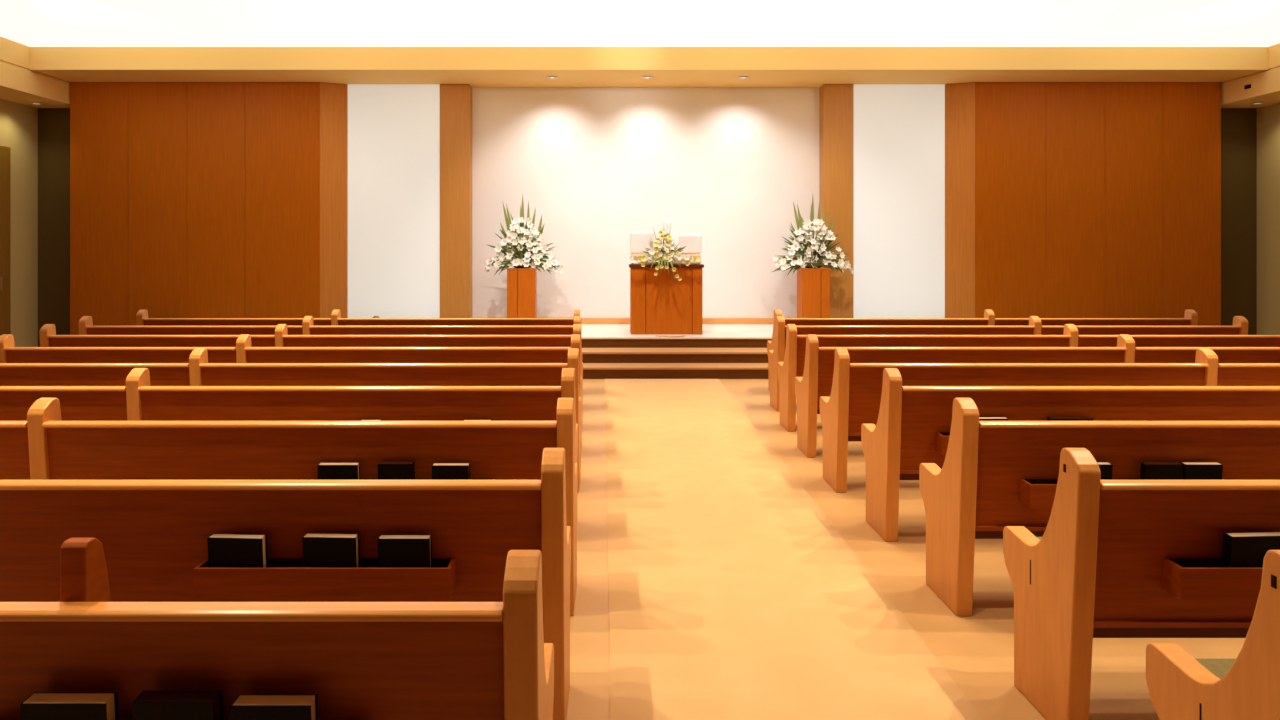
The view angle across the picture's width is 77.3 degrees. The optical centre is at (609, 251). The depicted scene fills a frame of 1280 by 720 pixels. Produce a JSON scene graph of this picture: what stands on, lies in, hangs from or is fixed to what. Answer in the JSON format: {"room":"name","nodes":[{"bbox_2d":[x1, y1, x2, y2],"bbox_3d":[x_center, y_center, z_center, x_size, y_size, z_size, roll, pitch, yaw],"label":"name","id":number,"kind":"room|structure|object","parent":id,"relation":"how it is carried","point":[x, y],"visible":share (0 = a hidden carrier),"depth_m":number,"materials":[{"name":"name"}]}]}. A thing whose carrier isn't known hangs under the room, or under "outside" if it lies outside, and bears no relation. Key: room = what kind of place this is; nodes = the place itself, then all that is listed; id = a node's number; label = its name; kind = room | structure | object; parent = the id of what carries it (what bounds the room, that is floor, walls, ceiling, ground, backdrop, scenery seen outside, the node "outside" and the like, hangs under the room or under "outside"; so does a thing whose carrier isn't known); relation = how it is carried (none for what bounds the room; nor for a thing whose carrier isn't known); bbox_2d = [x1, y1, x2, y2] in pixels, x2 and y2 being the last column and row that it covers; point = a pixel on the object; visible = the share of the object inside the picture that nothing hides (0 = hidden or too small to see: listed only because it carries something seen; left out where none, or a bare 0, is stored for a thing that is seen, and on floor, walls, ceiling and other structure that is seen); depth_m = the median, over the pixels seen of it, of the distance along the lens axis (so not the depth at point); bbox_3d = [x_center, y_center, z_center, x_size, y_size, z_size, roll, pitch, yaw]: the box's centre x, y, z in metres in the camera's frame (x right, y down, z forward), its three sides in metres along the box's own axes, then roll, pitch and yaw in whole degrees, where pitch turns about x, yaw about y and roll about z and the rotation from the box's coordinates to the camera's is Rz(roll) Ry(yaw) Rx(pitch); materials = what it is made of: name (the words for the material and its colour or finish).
{"room":"house of worship","nodes":[
{"label":"house of worship","id":0,"kind":"room"},
{"bbox_2d":[0,99,37,346],"bbox_3d":[-9.120,-0.690,4.860,0.100,4.520,15.720,0,0,0],"label":"wall","id":1,"kind":"structure","parent":0,"point":[18,122],"depth_m":12.35,"materials":[{"name":"brown paint"}]},
{"bbox_2d":[0,146,10,335],"bbox_3d":[-9.055,-0.005,11.140,0.070,3.150,1.880,0,0,0],"label":"door","id":2,"kind":"structure","parent":1,"relation":"in","point":[5,152],"depth_m":11.98,"materials":[{"name":"brown wood"}]},
{"bbox_2d":[0,36,69,107],"bbox_3d":[-8.705,-2.665,4.910,0.730,0.770,15.820,0,0,0],"label":"bulkhead","id":3,"kind":"object","parent":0,"point":[19,84],"visible":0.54,"depth_m":11.49,"materials":[{"name":"brown paint"}]},
{"bbox_2d":[38,108,69,346],"bbox_3d":[-8.705,-0.355,12.740,0.730,3.850,0.120,0,0,0],"label":"wall","id":4,"kind":"structure","parent":0,"point":[53,123],"depth_m":12.68,"materials":[{"name":"brown"}]},
{"bbox_2d":[70,82,347,334],"bbox_3d":[-6.212,-0.525,12.500,4.217,4.190,0.340,0,0,0],"label":"wood wall panel","id":5,"kind":"object","parent":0,"point":[188,199],"visible":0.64,"depth_m":12.33,"materials":[{"name":"brown wood"}]},
{"bbox_2d":[440,84,471,317],"bbox_3d":[-2.422,-0.525,12.595,0.469,4.190,0.250,0,0,0],"label":"pillar","id":6,"kind":"structure","parent":0,"point":[455,99],"depth_m":12.47,"materials":[{"name":"brown wood"}]},
{"bbox_2d":[0,0,1279,46],"bbox_3d":[0.560,-3.000,9.850,17.800,0.100,3.300,0,0,0],"label":"ceiling","id":7,"kind":"structure","parent":0,"point":[31,23],"depth_m":10.19,"materials":[{"name":"white paint"}]},
{"bbox_2d":[472,87,818,317],"bbox_3d":[0.570,-0.525,12.770,5.616,4.190,0.100,0,0,0],"label":"wall","id":8,"kind":"structure","parent":0,"point":[729,166],"depth_m":12.72,"materials":[{"name":"paint"}]},
{"bbox_2d":[581,318,773,323],"bbox_3d":[0.570,1.097,12.705,5.516,0.095,0.030,0,0,0],"label":"baseboard","id":9,"kind":"structure","parent":8,"relation":"attached to","point":[583,320],"depth_m":12.69,"materials":[{"name":"brown wood"}]},
{"bbox_2d":[30,47,1267,86],"bbox_3d":[0.560,-2.835,12.160,17.800,0.430,1.320,0,0,0],"label":"beam","id":10,"kind":"structure","parent":0,"point":[474,66],"depth_m":11.50,"materials":[{"name":"brown paint"}]},
{"bbox_2d":[547,76,557,78],"bbox_3d":[-0.860,-2.610,11.980,0.170,0.020,0.170,0,0,0],"label":"recessed light","id":11,"kind":"object","parent":10,"relation":"attached to","point":[548,77],"visible":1,"depth_m":11.94,"materials":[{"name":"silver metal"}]},
{"bbox_2d":[819,84,853,317],"bbox_3d":[3.562,-0.525,12.595,0.469,4.190,0.250,0,0,0],"label":"pillar","id":12,"kind":"structure","parent":0,"point":[836,101],"depth_m":12.47,"materials":[{"name":"brown wood"}]},
{"bbox_2d":[567,379,1244,719],"bbox_3d":[0.590,1.620,5.000,19.320,0.100,16.000,0,0,0],"label":"floor","id":13,"kind":"structure","parent":0,"point":[976,651],"depth_m":3.61,"materials":[{"name":"beige carpet"}]},
{"bbox_2d":[0,421,29,479],"bbox_3d":[-3.333,1.100,3.617,1.734,0.940,0.496,0,0,0],"label":"pew","id":14,"kind":"object","parent":13,"relation":"on","point":[14,447],"visible":0.16,"depth_m":3.41,"materials":[{"name":"brown wood"}]},
{"bbox_2d":[0,386,126,420],"bbox_3d":[-3.442,1.100,4.502,1.715,0.940,0.496,0,0,0],"label":"pew","id":15,"kind":"object","parent":13,"relation":"on","point":[77,403],"visible":0.18,"depth_m":4.29,"materials":[{"name":"brown wood"}]},
{"bbox_2d":[0,363,189,385],"bbox_3d":[-3.582,1.100,5.387,1.737,0.940,0.496,0,0,0],"label":"pew","id":16,"kind":"object","parent":13,"relation":"on","point":[11,374],"visible":0.24,"depth_m":5.17,"materials":[{"name":"brown wood"}]},
{"bbox_2d":[0,334,236,362],"bbox_3d":[-3.734,1.100,6.272,1.818,0.940,0.496,0,0,0],"label":"pew","id":17,"kind":"object","parent":13,"relation":"on","point":[9,353],"visible":0.33,"depth_m":6.06,"materials":[{"name":"brown wood"}]},
{"bbox_2d":[39,324,274,346],"bbox_3d":[-3.920,1.100,7.157,2.035,0.940,0.496,0,0,0],"label":"pew","id":18,"kind":"object","parent":13,"relation":"on","point":[48,337],"visible":0.27,"depth_m":6.94,"materials":[{"name":"brown wood"}]},
{"bbox_2d":[78,316,302,334],"bbox_3d":[-4.096,1.100,8.042,2.183,0.940,0.496,0,0,0],"label":"pew","id":19,"kind":"object","parent":13,"relation":"on","point":[86,327],"visible":0.3,"depth_m":7.83,"materials":[{"name":"brown wood"}]},
{"bbox_2d":[136,309,330,325],"bbox_3d":[-4.090,1.100,8.927,2.117,0.940,0.496,0,0,0],"label":"pew","id":20,"kind":"object","parent":13,"relation":"on","point":[142,319],"visible":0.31,"depth_m":8.71,"materials":[{"name":"brown wood"}]},
{"bbox_2d":[0,538,553,719],"bbox_3d":[-1.173,1.087,1.834,2.054,0.965,0.522,0,0,0],"label":"pew","id":21,"kind":"object","parent":13,"relation":"on","point":[361,660],"visible":0.98,"depth_m":1.64,"materials":[{"name":"brown wood"}]},
{"bbox_2d":[20,692,117,719],"bbox_3d":[-1.082,0.975,1.606,0.169,0.167,0.049,0,0,0],"label":"book","id":22,"kind":"object","parent":21,"relation":"in","point":[39,705],"visible":1,"depth_m":1.58,"materials":[{"name":"black leather"}]},
{"bbox_2d":[132,691,222,719],"bbox_3d":[-0.865,0.973,1.606,0.159,0.171,0.050,0,0,0],"label":"book","id":23,"kind":"object","parent":21,"relation":"in","point":[149,705],"visible":1,"depth_m":1.58,"materials":[{"name":"black leather"}]},
{"bbox_2d":[230,694,317,719],"bbox_3d":[-0.672,0.977,1.606,0.159,0.163,0.049,0,0,0],"label":"book","id":24,"kind":"object","parent":21,"relation":"in","point":[245,706],"visible":1,"depth_m":1.58,"materials":[{"name":"black leather"}]},
{"bbox_2d":[0,448,570,719],"bbox_3d":[-1.222,1.100,2.719,2.155,0.940,0.522,0,0,0],"label":"pew","id":25,"kind":"object","parent":13,"relation":"on","point":[153,535],"visible":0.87,"depth_m":2.52,"materials":[{"name":"brown wood"}]},
{"bbox_2d":[207,534,267,567],"bbox_3d":[-1.157,0.970,2.491,0.173,0.176,0.044,0,0,3],"label":"book","id":26,"kind":"object","parent":25,"relation":"in","point":[224,550],"visible":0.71,"depth_m":2.47,"materials":[{"name":"black leather"}]},
{"bbox_2d":[302,533,359,567],"bbox_3d":[-0.867,0.969,2.491,0.167,0.178,0.044,0,0,2],"label":"book","id":27,"kind":"object","parent":25,"relation":"in","point":[320,550],"visible":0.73,"depth_m":2.47,"materials":[{"name":"black leather"}]},
{"bbox_2d":[377,535,431,567],"bbox_3d":[-0.637,0.971,2.491,0.161,0.174,0.044,0,0,0],"label":"book","id":28,"kind":"object","parent":25,"relation":"in","point":[394,551],"visible":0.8,"depth_m":2.47,"materials":[{"name":"black leather"}]},
{"bbox_2d":[27,398,577,615],"bbox_3d":[-1.310,1.100,3.604,2.309,0.940,0.522,0,0,0],"label":"pew","id":29,"kind":"object","parent":13,"relation":"on","point":[59,449],"visible":0.53,"depth_m":3.41,"materials":[{"name":"brown wood"}]},
{"bbox_2d":[318,463,359,479],"bbox_3d":[-1.142,0.975,3.376,0.168,0.166,0.043,0,0,0],"label":"book","id":30,"kind":"object","parent":29,"relation":"in","point":[326,471],"visible":0.36,"depth_m":3.36,"materials":[{"name":"black leather"}]},
{"bbox_2d":[378,462,414,479],"bbox_3d":[-0.901,0.973,3.376,0.147,0.170,0.044,0,0,0],"label":"book","id":31,"kind":"object","parent":29,"relation":"in","point":[386,470],"visible":0.36,"depth_m":3.36,"materials":[{"name":"black leather"}]},
{"bbox_2d":[432,463,469,479],"bbox_3d":[-0.670,0.976,3.376,0.155,0.164,0.043,0,0,0],"label":"book","id":32,"kind":"object","parent":29,"relation":"in","point":[440,471],"visible":0.36,"depth_m":3.36,"materials":[{"name":"black leather"}]},
{"bbox_2d":[126,368,577,462],"bbox_3d":[-1.387,1.100,4.489,2.394,0.940,0.522,0,0,0],"label":"pew","id":33,"kind":"object","parent":13,"relation":"on","point":[145,402],"visible":0.38,"depth_m":4.29,"materials":[{"name":"brown wood"}]},
{"bbox_2d":[189,348,580,491],"bbox_3d":[-1.458,1.100,5.387,2.509,0.940,0.496,0,0,0],"label":"pew","id":34,"kind":"object","parent":13,"relation":"on","point":[202,373],"visible":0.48,"depth_m":5.17,"materials":[{"name":"brown wood"}]},
{"bbox_2d":[348,84,439,317],"bbox_3d":[-3.377,-0.525,12.527,1.445,4.190,0.065,0,0,0],"label":"frosted glass panel","id":35,"kind":"object","parent":13,"relation":"on","point":[394,129],"visible":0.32,"depth_m":12.50,"materials":[{"name":"white glass"}]},
{"bbox_2d":[236,334,581,448],"bbox_3d":[-1.525,1.100,6.272,2.598,0.940,0.496,0,0,0],"label":"pew","id":36,"kind":"object","parent":13,"relation":"on","point":[245,353],"visible":0.34,"depth_m":6.06,"materials":[{"name":"brown wood"}]},
{"bbox_2d":[275,324,582,423],"bbox_3d":[-1.576,1.100,7.157,2.652,0.940,0.496,0,0,0],"label":"pew","id":37,"kind":"object","parent":13,"relation":"on","point":[282,339],"visible":0.34,"depth_m":6.94,"materials":[{"name":"brown wood"}]},
{"bbox_2d":[302,316,580,334],"bbox_3d":[-1.644,1.100,8.042,2.718,0.940,0.496,0,0,0],"label":"pew","id":38,"kind":"object","parent":13,"relation":"on","point":[308,327],"visible":0.23,"depth_m":7.83,"materials":[{"name":"brown wood"}]},
{"bbox_2d":[331,309,579,325],"bbox_3d":[-1.679,1.100,8.927,2.704,0.940,0.496,0,0,0],"label":"pew","id":39,"kind":"object","parent":13,"relation":"on","point":[336,320],"visible":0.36,"depth_m":8.71,"materials":[{"name":"brown wood"}]},
{"bbox_2d":[581,324,772,378],"bbox_3d":[0.600,1.357,11.297,14.200,0.425,2.844,0,0,0],"label":"stage","id":40,"kind":"object","parent":13,"relation":"on","point":[609,351],"visible":0.12,"depth_m":10.28,"materials":[{"name":"brown"}]},
{"bbox_2d":[507,268,537,317],"bbox_3d":[-1.324,0.695,12.092,0.424,0.900,0.395,0,0,0],"label":"pedestal","id":41,"kind":"object","parent":40,"relation":"on","point":[521,282],"visible":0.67,"depth_m":11.90,"materials":[{"name":"brown wood"}]},
{"bbox_2d":[485,194,564,273],"bbox_3d":[-1.287,-0.265,12.113,1.213,1.260,0.606,0,0,0],"label":"flower arrangement","id":42,"kind":"object","parent":41,"relation":"on","point":[520,248],"visible":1,"depth_m":12.00,"materials":[{"name":"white plant"}]},
{"bbox_2d":[514,264,530,267],"bbox_3d":[-1.324,0.203,12.100,0.340,0.085,0.335,0,0,0],"label":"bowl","id":43,"kind":"object","parent":42,"relation":"on","point":[519,265],"depth_m":11.95,"materials":[{"name":"white ceramic"}]},
{"bbox_2d":[629,264,703,333],"bbox_3d":[0.787,0.659,11.350,1.032,0.972,0.540,0,0,0],"label":"lectern","id":44,"kind":"object","parent":40,"relation":"on","point":[661,304],"visible":0.96,"depth_m":11.11,"materials":[{"name":"brown wood"}]},
{"bbox_2d":[630,231,653,253],"bbox_3d":[0.456,-0.130,11.420,0.332,0.325,0.240,0,0,0],"label":"box","id":45,"kind":"object","parent":44,"relation":"on","point":[639,240],"visible":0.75,"depth_m":11.30,"materials":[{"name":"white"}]},
{"bbox_2d":[628,219,700,280],"bbox_3d":[0.743,-0.035,11.026,0.996,0.857,0.388,0,0,0],"label":"flower arrangement","id":46,"kind":"object","parent":44,"relation":"on","point":[663,253],"visible":1,"depth_m":10.93,"materials":[{"name":"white plant"}]},
{"bbox_2d":[630,254,700,263],"bbox_3d":[0.787,0.103,11.420,0.982,0.140,0.360,0,0,0],"label":"plinth","id":47,"kind":"object","parent":44,"relation":"on","point":[632,255],"visible":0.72,"depth_m":11.24,"materials":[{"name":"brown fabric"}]},
{"bbox_2d":[679,234,701,253],"bbox_3d":[1.144,-0.113,11.440,0.311,0.290,0.240,0,0,0],"label":"box","id":48,"kind":"object","parent":44,"relation":"on","point":[693,242],"visible":0.86,"depth_m":11.32,"materials":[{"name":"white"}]},
{"bbox_2d":[655,335,685,336],"bbox_3d":[0.822,1.132,10.812,0.414,0.024,0.118,0,0,0],"label":"cable","id":49,"kind":"object","parent":40,"relation":"on","point":[655,335],"visible":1,"depth_m":10.78,"materials":[{"name":"white plastic"}]},
{"bbox_2d":[797,268,829,317],"bbox_3d":[3.064,0.695,12.092,0.424,0.900,0.395,0,0,0],"label":"pedestal","id":50,"kind":"object","parent":40,"relation":"on","point":[813,284],"visible":0.67,"depth_m":11.90,"materials":[{"name":"brown wood"}]},
{"bbox_2d":[772,196,852,273],"bbox_3d":[3.060,-0.265,12.106,1.257,1.260,0.609,0,0,0],"label":"flower arrangement","id":51,"kind":"object","parent":50,"relation":"on","point":[809,248],"visible":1,"depth_m":12.00,"materials":[{"name":"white plant"}]},
{"bbox_2d":[805,263,823,267],"bbox_3d":[3.064,0.203,12.100,0.340,0.085,0.335,0,0,0],"label":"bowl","id":52,"kind":"object","parent":51,"relation":"on","point":[807,265],"depth_m":11.96,"materials":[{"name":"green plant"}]},
{"bbox_2d":[604,379,982,719],"bbox_3d":[0.632,1.565,4.175,1.405,0.008,11.350,0,0,0],"label":"carpet","id":53,"kind":"object","parent":13,"relation":"on","point":[733,595],"visible":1,"depth_m":3.65,"materials":[{"name":"beige carpet"}]},
{"bbox_2d":[767,309,994,390],"bbox_3d":[2.991,1.100,8.927,2.382,0.940,0.496,0,0,0],"label":"pew","id":54,"kind":"object","parent":13,"relation":"on","point":[989,316],"visible":0.31,"depth_m":8.71,"materials":[{"name":"brown wood"}]},
{"bbox_2d":[854,84,944,317],"bbox_3d":[4.512,-0.525,12.527,1.437,4.190,0.065,0,0,0],"label":"frosted glass panel","id":55,"kind":"object","parent":13,"relation":"on","point":[899,129],"visible":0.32,"depth_m":12.50,"materials":[{"name":"white glass"}]},
{"bbox_2d":[768,316,1041,410],"bbox_3d":[2.926,1.100,8.042,2.572,0.940,0.496,0,0,0],"label":"pew","id":56,"kind":"object","parent":13,"relation":"on","point":[777,355],"visible":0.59,"depth_m":7.83,"materials":[{"name":"brown wood"}]},
{"bbox_2d":[778,324,1078,431],"bbox_3d":[2.802,1.100,7.157,2.504,0.940,0.496,0,0,0],"label":"pew","id":57,"kind":"object","parent":13,"relation":"on","point":[792,367],"visible":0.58,"depth_m":6.94,"materials":[{"name":"brown wood"}]},
{"bbox_2d":[795,334,1134,457],"bbox_3d":[2.734,1.100,6.272,2.459,0.940,0.496,0,0,0],"label":"pew","id":58,"kind":"object","parent":13,"relation":"on","point":[816,381],"visible":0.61,"depth_m":6.06,"materials":[{"name":"brown wood"}]},
{"bbox_2d":[820,348,1217,492],"bbox_3d":[2.697,1.100,5.387,2.443,0.940,0.496,0,0,0],"label":"pew","id":59,"kind":"object","parent":13,"relation":"on","point":[854,400],"visible":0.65,"depth_m":5.18,"materials":[{"name":"brown wood"}]},
{"bbox_2d":[861,368,1279,541],"bbox_3d":[2.695,1.100,4.489,2.410,0.940,0.522,0,0,0],"label":"pew","id":60,"kind":"object","parent":13,"relation":"on","point":[912,428],"visible":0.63,"depth_m":4.29,"materials":[{"name":"brown wood"}]},
{"bbox_2d":[979,417,1008,420],"bbox_3d":[2.024,0.970,4.261,0.175,0.176,0.044,0,0,0],"label":"book","id":61,"kind":"object","parent":60,"relation":"in","point":[980,418],"visible":0.16,"depth_m":4.24,"materials":[{"name":"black paper"}]},
{"bbox_2d":[1047,417,1093,420],"bbox_3d":[2.449,0.970,4.261,0.228,0.176,0.044,0,0,0],"label":"book","id":62,"kind":"object","parent":60,"relation":"in","point":[1048,418],"visible":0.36,"depth_m":4.24,"materials":[{"name":"black paper"}]},
{"bbox_2d":[995,309,1197,325],"bbox_3d":[5.285,1.100,8.927,2.204,0.940,0.496,0,0,0],"label":"pew","id":63,"kind":"object","parent":13,"relation":"on","point":[1190,318],"visible":0.28,"depth_m":8.71,"materials":[{"name":"brown wood"}]},
{"bbox_2d":[919,398,1279,615],"bbox_3d":[2.671,1.100,3.604,2.358,0.940,0.522,0,0,0],"label":"pew","id":64,"kind":"object","parent":13,"relation":"on","point":[993,476],"visible":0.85,"depth_m":3.41,"materials":[{"name":"brown wood"}]},
{"bbox_2d":[1097,462,1112,479],"bbox_3d":[2.031,0.974,3.376,0.155,0.168,0.044,0,0,0],"label":"book","id":65,"kind":"object","parent":64,"relation":"in","point":[1106,469],"visible":0.11,"depth_m":3.36,"materials":[{"name":"black leather"}]},
{"bbox_2d":[1140,462,1182,479],"bbox_3d":[2.325,0.974,3.376,0.155,0.168,0.044,0,0,0],"label":"book","id":66,"kind":"object","parent":64,"relation":"in","point":[1149,470],"visible":0.36,"depth_m":3.36,"materials":[{"name":"black leather"}]},
{"bbox_2d":[1180,462,1222,479],"bbox_3d":[2.493,0.974,3.376,0.155,0.168,0.044,0,0,0],"label":"book","id":67,"kind":"object","parent":64,"relation":"in","point":[1191,470],"visible":0.36,"depth_m":3.36,"materials":[{"name":"black leather"}]},
{"bbox_2d":[1003,448,1279,719],"bbox_3d":[2.630,1.100,2.719,2.340,0.940,0.522,0,0,0],"label":"pew","id":68,"kind":"object","parent":13,"relation":"on","point":[1112,558],"visible":1,"depth_m":2.54,"materials":[{"name":"brown wood"}]},
{"bbox_2d":[1222,532,1279,567],"bbox_3d":[2.010,0.967,2.491,0.189,0.182,0.044,0,0,-3],"label":"book","id":69,"kind":"object","parent":68,"relation":"in","point":[1241,549],"visible":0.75,"depth_m":2.47,"materials":[{"name":"black leather"}]},
{"bbox_2d":[1041,316,1247,334],"bbox_3d":[5.222,1.100,8.042,2.017,0.940,0.496,0,0,0],"label":"pew","id":70,"kind":"object","parent":13,"relation":"on","point":[1240,323],"visible":0.28,"depth_m":7.83,"materials":[{"name":"brown wood"}]},
{"bbox_2d":[1078,335,1279,346],"bbox_3d":[5.053,1.100,7.157,1.995,0.940,0.496,0,0,0],"label":"pew","id":71,"kind":"object","parent":13,"relation":"on","point":[1083,340],"visible":0.15,"depth_m":6.94,"materials":[{"name":"brown wood"}]},
{"bbox_2d":[1134,347,1279,362],"bbox_3d":[4.957,1.100,6.272,1.985,0.940,0.496,0,0,0],"label":"pew","id":72,"kind":"object","parent":13,"relation":"on","point":[1142,354],"visible":0.28,"depth_m":6.06,"materials":[{"name":"brown wood"}]},
{"bbox_2d":[1146,550,1279,719],"bbox_3d":[2.574,1.100,1.847,2.352,0.940,0.496,0,0,0],"label":"pew","id":73,"kind":"object","parent":13,"relation":"on","point":[1181,686],"visible":1,"depth_m":1.80,"materials":[{"name":"brown wood"}]},
{"bbox_2d":[1195,658,1235,678],"bbox_3d":[2.575,1.096,1.895,2.190,0.087,0.370,0,0,0],"label":"seat cushion","id":74,"kind":"object","parent":73,"relation":"on","point":[1219,667],"depth_m":2.04,"materials":[{"name":"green fabric"}]},
{"bbox_2d":[1271,574,1276,588],"bbox_3d":[1.401,0.695,1.687,0.006,0.026,0.013,0,0,0],"label":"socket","id":75,"kind":"object","parent":73,"relation":"attached to","point":[1273,576],"depth_m":1.69,"materials":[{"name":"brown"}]},
{"bbox_2d":[1217,363,1279,385],"bbox_3d":[4.885,1.100,5.387,1.931,0.940,0.496,0,0,0],"label":"pew","id":76,"kind":"object","parent":13,"relation":"on","point":[1229,374],"visible":0.27,"depth_m":5.17,"materials":[{"name":"brown wood"}]},
{"bbox_2d":[945,82,1220,325],"bbox_3d":[7.324,-0.525,12.500,4.181,4.190,0.340,0,0,0],"label":"wood wall panel","id":77,"kind":"object","parent":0,"point":[1063,199],"visible":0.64,"depth_m":12.33,"materials":[{"name":"brown wood"}]},
{"bbox_2d":[1221,108,1256,334],"bbox_3d":[9.855,-0.355,12.740,0.790,3.850,0.120,0,0,0],"label":"wall","id":78,"kind":"structure","parent":0,"point":[1238,125],"depth_m":12.68,"materials":[{"name":"brown"}]},
{"bbox_2d":[1221,43,1279,107],"bbox_3d":[9.855,-2.665,4.910,0.790,0.770,15.820,0,0,0],"label":"bulkhead","id":79,"kind":"object","parent":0,"point":[1265,85],"visible":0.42,"depth_m":11.81,"materials":[{"name":"brown paint"}]},
{"bbox_2d":[1257,103,1279,334],"bbox_3d":[10.300,-0.690,4.860,0.100,4.520,15.720,0,0,0],"label":"wall","id":80,"kind":"structure","parent":0,"point":[1268,117],"depth_m":12.43,"materials":[{"name":"brown paint"}]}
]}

